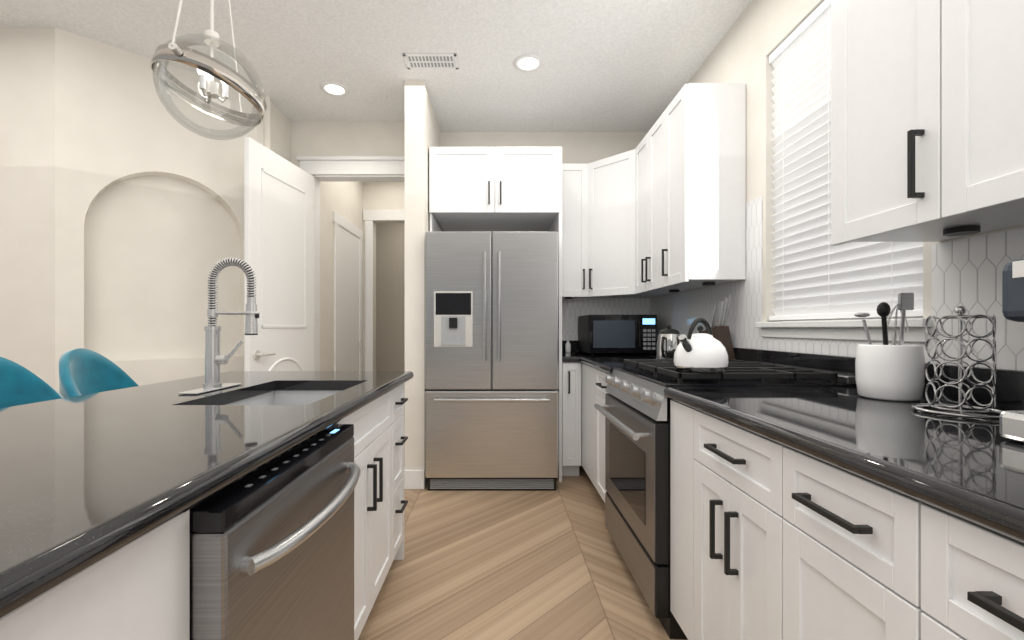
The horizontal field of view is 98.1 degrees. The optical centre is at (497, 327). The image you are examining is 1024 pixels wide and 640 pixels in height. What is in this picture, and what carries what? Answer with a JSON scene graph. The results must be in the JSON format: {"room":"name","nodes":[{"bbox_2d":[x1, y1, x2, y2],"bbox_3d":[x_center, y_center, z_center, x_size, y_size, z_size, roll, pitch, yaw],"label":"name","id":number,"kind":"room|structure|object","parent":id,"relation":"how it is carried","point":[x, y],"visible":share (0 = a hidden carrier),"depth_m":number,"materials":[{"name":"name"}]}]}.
{"room":"kitchen","nodes":[
{"label":"kitchen","id":0,"kind":"room"},
{"bbox_2d":[0,0,750,131],"bbox_3d":[-1.870,-1.760,1.860,6.660,0.060,9.720,0,0,0],"label":"ceiling","id":1,"kind":"structure","parent":0,"point":[621,65],"depth_m":2.74,"materials":[{"name":"white paint"}]},
{"bbox_2d":[150,0,266,139],"bbox_3d":[-0.965,-1.188,1.500,0.331,1.082,0.389,0,0,0],"label":"pendant lamp","id":2,"kind":"object","parent":1,"relation":"hanging from","point":[177,49],"visible":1,"depth_m":1.50,"materials":[{"name":"clear glass"}]},
{"bbox_2d":[321,82,347,96],"bbox_3d":[-1.180,-1.725,3.215,0.190,0.008,0.190,0,0,0],"label":"recessed light","id":3,"kind":"object","parent":1,"relation":"in","point":[334,89],"visible":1,"depth_m":3.21,"materials":[{"name":"white paint"}]},
{"bbox_2d":[403,54,458,68],"bbox_3d":[-0.430,-1.726,2.880,0.340,0.008,0.160,0,0,0],"label":"ceiling vent","id":4,"kind":"object","parent":1,"relation":"in","point":[431,61],"visible":1,"depth_m":2.87,"materials":[{"name":"white metal"}]},
{"bbox_2d":[514,54,542,71],"bbox_3d":[0.200,-1.725,2.900,0.190,0.008,0.190,0,0,0],"label":"recessed light","id":5,"kind":"object","parent":1,"relation":"in","point":[528,63],"visible":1,"depth_m":2.89,"materials":[{"name":"white paint"}]},
{"bbox_2d":[0,0,1023,486],"bbox_3d":[-1.870,-0.305,1.860,6.660,2.850,9.720,0,0,0],"label":"wall","id":6,"kind":"structure","parent":0,"point":[120,210],"depth_m":2.86,"materials":[{"name":"paint"}]},
{"bbox_2d":[243,137,315,370],"bbox_3d":[-1.613,-0.073,3.305,0.203,2.363,0.778,0,0,0],"label":"door","id":7,"kind":"structure","parent":6,"relation":"in","point":[279,203],"depth_m":3.23,"materials":[{"name":"white paint"}]},
{"bbox_2d":[296,156,404,370],"bbox_3d":[-1.160,-0.152,3.760,1.020,2.545,0.160,0,0,0],"label":"door frame","id":8,"kind":"structure","parent":6,"relation":"attached to","point":[348,237],"depth_m":3.66,"materials":[{"name":"white paint"}]},
{"bbox_2d":[404,467,424,488],"bbox_3d":[-2.855,1.055,3.823,4.690,0.130,2.554,0,0,0],"label":"baseboard","id":9,"kind":"structure","parent":6,"relation":"attached to","point":[414,479],"depth_m":3.09,"materials":[{"name":"white paint"}]},
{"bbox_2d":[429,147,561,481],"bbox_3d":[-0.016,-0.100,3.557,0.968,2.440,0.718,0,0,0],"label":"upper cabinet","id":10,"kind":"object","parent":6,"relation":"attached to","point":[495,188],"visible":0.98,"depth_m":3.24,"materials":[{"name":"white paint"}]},
{"bbox_2d":[562,298,645,339],"bbox_3d":[0.895,-0.081,3.918,0.840,0.379,0.002,0,0,0],"label":"tile backsplash","id":11,"kind":"structure","parent":6,"relation":"attached to","point":[575,307],"depth_m":3.92,"materials":[{"name":"white tile"}]},
{"bbox_2d":[562,149,678,297],"bbox_3d":[0.903,-0.785,3.593,0.866,1.070,0.646,0,0,0],"label":"upper cabinet","id":12,"kind":"object","parent":6,"relation":"attached to","point":[598,228],"visible":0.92,"depth_m":3.49,"materials":[{"name":"white paint"}]},
{"bbox_2d":[635,83,745,293],"bbox_3d":[1.157,-0.785,2.837,0.358,1.070,0.883,0,0,0],"label":"upper cabinet","id":13,"kind":"object","parent":6,"relation":"attached to","point":[690,191],"visible":1,"depth_m":2.40,"materials":[{"name":"white paint"}]},
{"bbox_2d":[702,282,714,285],"bbox_3d":[1.210,-0.253,2.550,0.068,0.014,0.068,0,0,-6],"label":"puck light","id":14,"kind":"object","parent":13,"relation":"attached to","point":[704,283],"depth_m":2.52,"materials":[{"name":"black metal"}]},
{"bbox_2d":[646,196,1023,370],"bbox_3d":[1.338,-0.281,1.709,0.002,0.779,4.419,0,0,0],"label":"tile backsplash","id":15,"kind":"structure","parent":6,"relation":"attached to","point":[967,273],"depth_m":1.34,"materials":[{"name":"white tile"}]},
{"bbox_2d":[755,317,932,341],"bbox_3d":[1.377,-0.656,1.810,0.145,1.403,0.890,0,0,0],"label":"window sill","id":16,"kind":"structure","parent":6,"relation":"in","point":[844,329],"depth_m":1.70,"materials":[{"name":"white paint"}]},
{"bbox_2d":[769,0,922,320],"bbox_3d":[1.373,-0.696,1.810,0.053,1.320,0.808,0,0,0],"label":"window blinds","id":17,"kind":"object","parent":6,"relation":"attached to","point":[817,275],"visible":0.6,"depth_m":1.93,"materials":[{"name":"white plastic"}]},
{"bbox_2d":[831,0,1004,244],"bbox_3d":[1.173,-0.791,1.154,0.326,1.058,0.392,0,0,0],"label":"upper cabinet","id":18,"kind":"object","parent":6,"relation":"attached to","point":[867,35],"depth_m":1.23,"materials":[{"name":"white paint"}]},
{"bbox_2d":[943,225,980,235],"bbox_3d":[1.210,-0.253,1.160,0.068,0.014,0.068,0,0,-6],"label":"puck light","id":19,"kind":"object","parent":18,"relation":"attached to","point":[963,230],"depth_m":1.14,"materials":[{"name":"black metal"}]},
{"bbox_2d":[903,0,1023,227],"bbox_3d":[1.173,-0.791,0.680,0.326,1.058,0.784,0,0,0],"label":"upper cabinet","id":20,"kind":"object","parent":6,"relation":"attached to","point":[927,120],"depth_m":0.97,"materials":[{"name":"white paint"}]},
{"bbox_2d":[358,403,687,639],"bbox_3d":[-1.870,1.150,1.860,6.660,0.060,9.720,0,0,0],"label":"floor","id":21,"kind":"structure","parent":0,"point":[512,565],"depth_m":2.02,"materials":[{"name":"brown wood"}]},
{"bbox_2d":[0,357,63,407],"bbox_3d":[-1.700,0.606,1.580,0.470,1.032,0.471,0,0,6],"label":"stool","id":22,"kind":"object","parent":21,"relation":"on","point":[20,385],"visible":0.12,"depth_m":1.70,"materials":[{"name":"teal fabric"}]},
{"bbox_2d":[59,348,138,397],"bbox_3d":[-1.680,0.606,2.000,0.470,1.032,0.471,0,0,-8],"label":"stool","id":23,"kind":"object","parent":21,"relation":"on","point":[82,371],"visible":0.27,"depth_m":2.01,"materials":[{"name":"teal fabric"}]},
{"bbox_2d":[0,375,413,639],"bbox_3d":[-0.736,0.687,0.783,0.798,0.866,2.764,0,0,0],"label":"kitchen island","id":24,"kind":"object","parent":21,"relation":"on","point":[262,505],"depth_m":0.77,"materials":[{"name":"white paint"}]},
{"bbox_2d":[0,371,411,606],"bbox_3d":[-0.865,0.230,0.792,0.870,0.040,2.784,0,0,0],"label":"island countertop","id":25,"kind":"structure","parent":24,"relation":"on","point":[80,474],"depth_m":0.76,"materials":[{"name":"black stone"}]},
{"bbox_2d":[178,257,259,393],"bbox_3d":[-0.911,-0.017,1.520,0.188,0.451,0.250,0,0,0],"label":"faucet","id":26,"kind":"object","parent":25,"relation":"on","point":[214,359],"visible":1,"depth_m":1.51,"materials":[{"name":"silver metal"}]},
{"bbox_2d":[220,387,371,402],"bbox_3d":[-0.706,0.354,1.495,0.402,0.231,0.603,0,0,0],"label":"sink","id":27,"kind":"object","parent":25,"relation":"in","point":[270,394],"depth_m":1.78,"materials":[{"name":"silver metal"}]},
{"bbox_2d":[148,424,360,639],"bbox_3d":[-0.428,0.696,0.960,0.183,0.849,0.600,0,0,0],"label":"dishwasher","id":28,"kind":"object","parent":24,"relation":"in","point":[269,555],"depth_m":0.83,"materials":[{"name":"metal"}]},
{"bbox_2d":[425,232,557,490],"bbox_3d":[-0.040,0.230,3.426,0.910,1.780,0.928,0,0,0],"label":"fridge","id":29,"kind":"object","parent":21,"relation":"on","point":[491,360],"visible":1,"depth_m":3.03,"materials":[{"name":"grey metal"}]},
{"bbox_2d":[574,362,593,484],"bbox_3d":[0.955,0.687,3.026,0.763,0.866,0.527,0,0,0],"label":"base cabinet","id":30,"kind":"object","parent":21,"relation":"on","point":[587,370],"depth_m":3.18,"materials":[{"name":"white paint"}]},
{"bbox_2d":[594,368,610,501],"bbox_3d":[0.978,0.687,2.591,0.717,0.866,0.455,0,0,0],"label":"base cabinet","id":31,"kind":"object","parent":21,"relation":"on","point":[600,386],"depth_m":2.71,"materials":[{"name":"white paint"}]},
{"bbox_2d":[670,400,685,634],"bbox_3d":[0.978,0.687,1.474,0.717,0.866,0.243,0,0,0],"label":"base cabinet","id":32,"kind":"object","parent":21,"relation":"on","point":[677,409],"depth_m":1.52,"materials":[{"name":"white paint"}]},
{"bbox_2d":[686,405,753,639],"bbox_3d":[0.978,0.687,1.161,0.717,0.866,0.496,0,0,0],"label":"base cabinet","id":33,"kind":"object","parent":21,"relation":"on","point":[719,452],"depth_m":1.24,"materials":[{"name":"white paint"}]},
{"bbox_2d":[594,359,855,638],"bbox_3d":[0.905,0.642,1.980,0.810,0.956,0.760,0,0,0],"label":"range","id":34,"kind":"object","parent":21,"relation":"on","point":[634,410],"visible":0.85,"depth_m":1.73,"materials":[{"name":"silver metal"}]},
{"bbox_2d":[673,317,728,372],"bbox_3d":[0.767,0.061,1.700,0.208,0.203,0.192,0,0,0],"label":"kettle","id":35,"kind":"object","parent":34,"relation":"on","point":[700,352],"visible":1,"depth_m":1.63,"materials":[{"name":"white metal"}]},
{"bbox_2d":[754,433,1023,639],"bbox_3d":[0.978,0.687,0.635,0.717,0.866,0.784,0,0,0],"label":"base cabinet","id":36,"kind":"object","parent":21,"relation":"on","point":[770,539],"depth_m":0.75,"materials":[{"name":"white paint"}]},
{"bbox_2d":[562,340,1023,542],"bbox_3d":[0.906,0.180,1.708,0.862,0.140,4.417,0,0,0],"label":"countertop","id":37,"kind":"structure","parent":36,"relation":"on","point":[971,469],"depth_m":0.94,"materials":[{"name":"black stone"}]},
{"bbox_2d":[565,341,570,352],"bbox_3d":[0.600,0.159,3.800,0.048,0.100,0.048,0,0,0],"label":"soap bottle","id":38,"kind":"object","parent":37,"relation":"on","point":[567,347],"visible":1,"depth_m":3.78,"materials":[{"name":"white ceramic"}]},
{"bbox_2d":[578,315,656,354],"bbox_3d":[0.965,0.053,3.639,0.530,0.312,0.482,0,0,0],"label":"microwave","id":39,"kind":"object","parent":37,"relation":"on","point":[617,333],"visible":0.98,"depth_m":3.42,"materials":[{"name":"black metal"}]},
{"bbox_2d":[656,324,680,358],"bbox_3d":[0.996,0.093,2.591,0.157,0.232,0.199,0,0,0],"label":"pot","id":40,"kind":"object","parent":37,"relation":"on","point":[668,342],"visible":0.79,"depth_m":2.54,"materials":[{"name":"silver metal"}]},
{"bbox_2d":[702,295,734,358],"bbox_3d":[1.240,0.012,2.500,0.100,0.394,0.170,0,0,-20],"label":"knife block","id":41,"kind":"object","parent":37,"relation":"on","point":[720,331],"visible":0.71,"depth_m":2.46,"materials":[{"name":"wood"}]},
{"bbox_2d":[854,293,924,400],"bbox_3d":[1.171,0.054,1.330,0.159,0.310,0.158,0,0,0],"label":"utensil crock","id":42,"kind":"object","parent":37,"relation":"on","point":[893,371],"visible":1,"depth_m":1.28,"materials":[{"name":"white ceramic"}]},
{"bbox_2d":[911,306,1002,418],"bbox_3d":[1.135,0.077,1.090,0.178,0.263,0.178,0,0,0],"label":"pod carousel","id":43,"kind":"object","parent":37,"relation":"on","point":[960,311],"visible":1,"depth_m":1.08,"materials":[{"name":"silver metal"}]},
{"bbox_2d":[999,259,1023,442],"bbox_3d":[1.119,0.042,0.720,0.362,0.335,0.240,0,0,0],"label":"coffee maker","id":44,"kind":"object","parent":37,"relation":"on","point":[1011,425],"visible":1,"depth_m":0.81,"materials":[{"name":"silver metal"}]}
]}

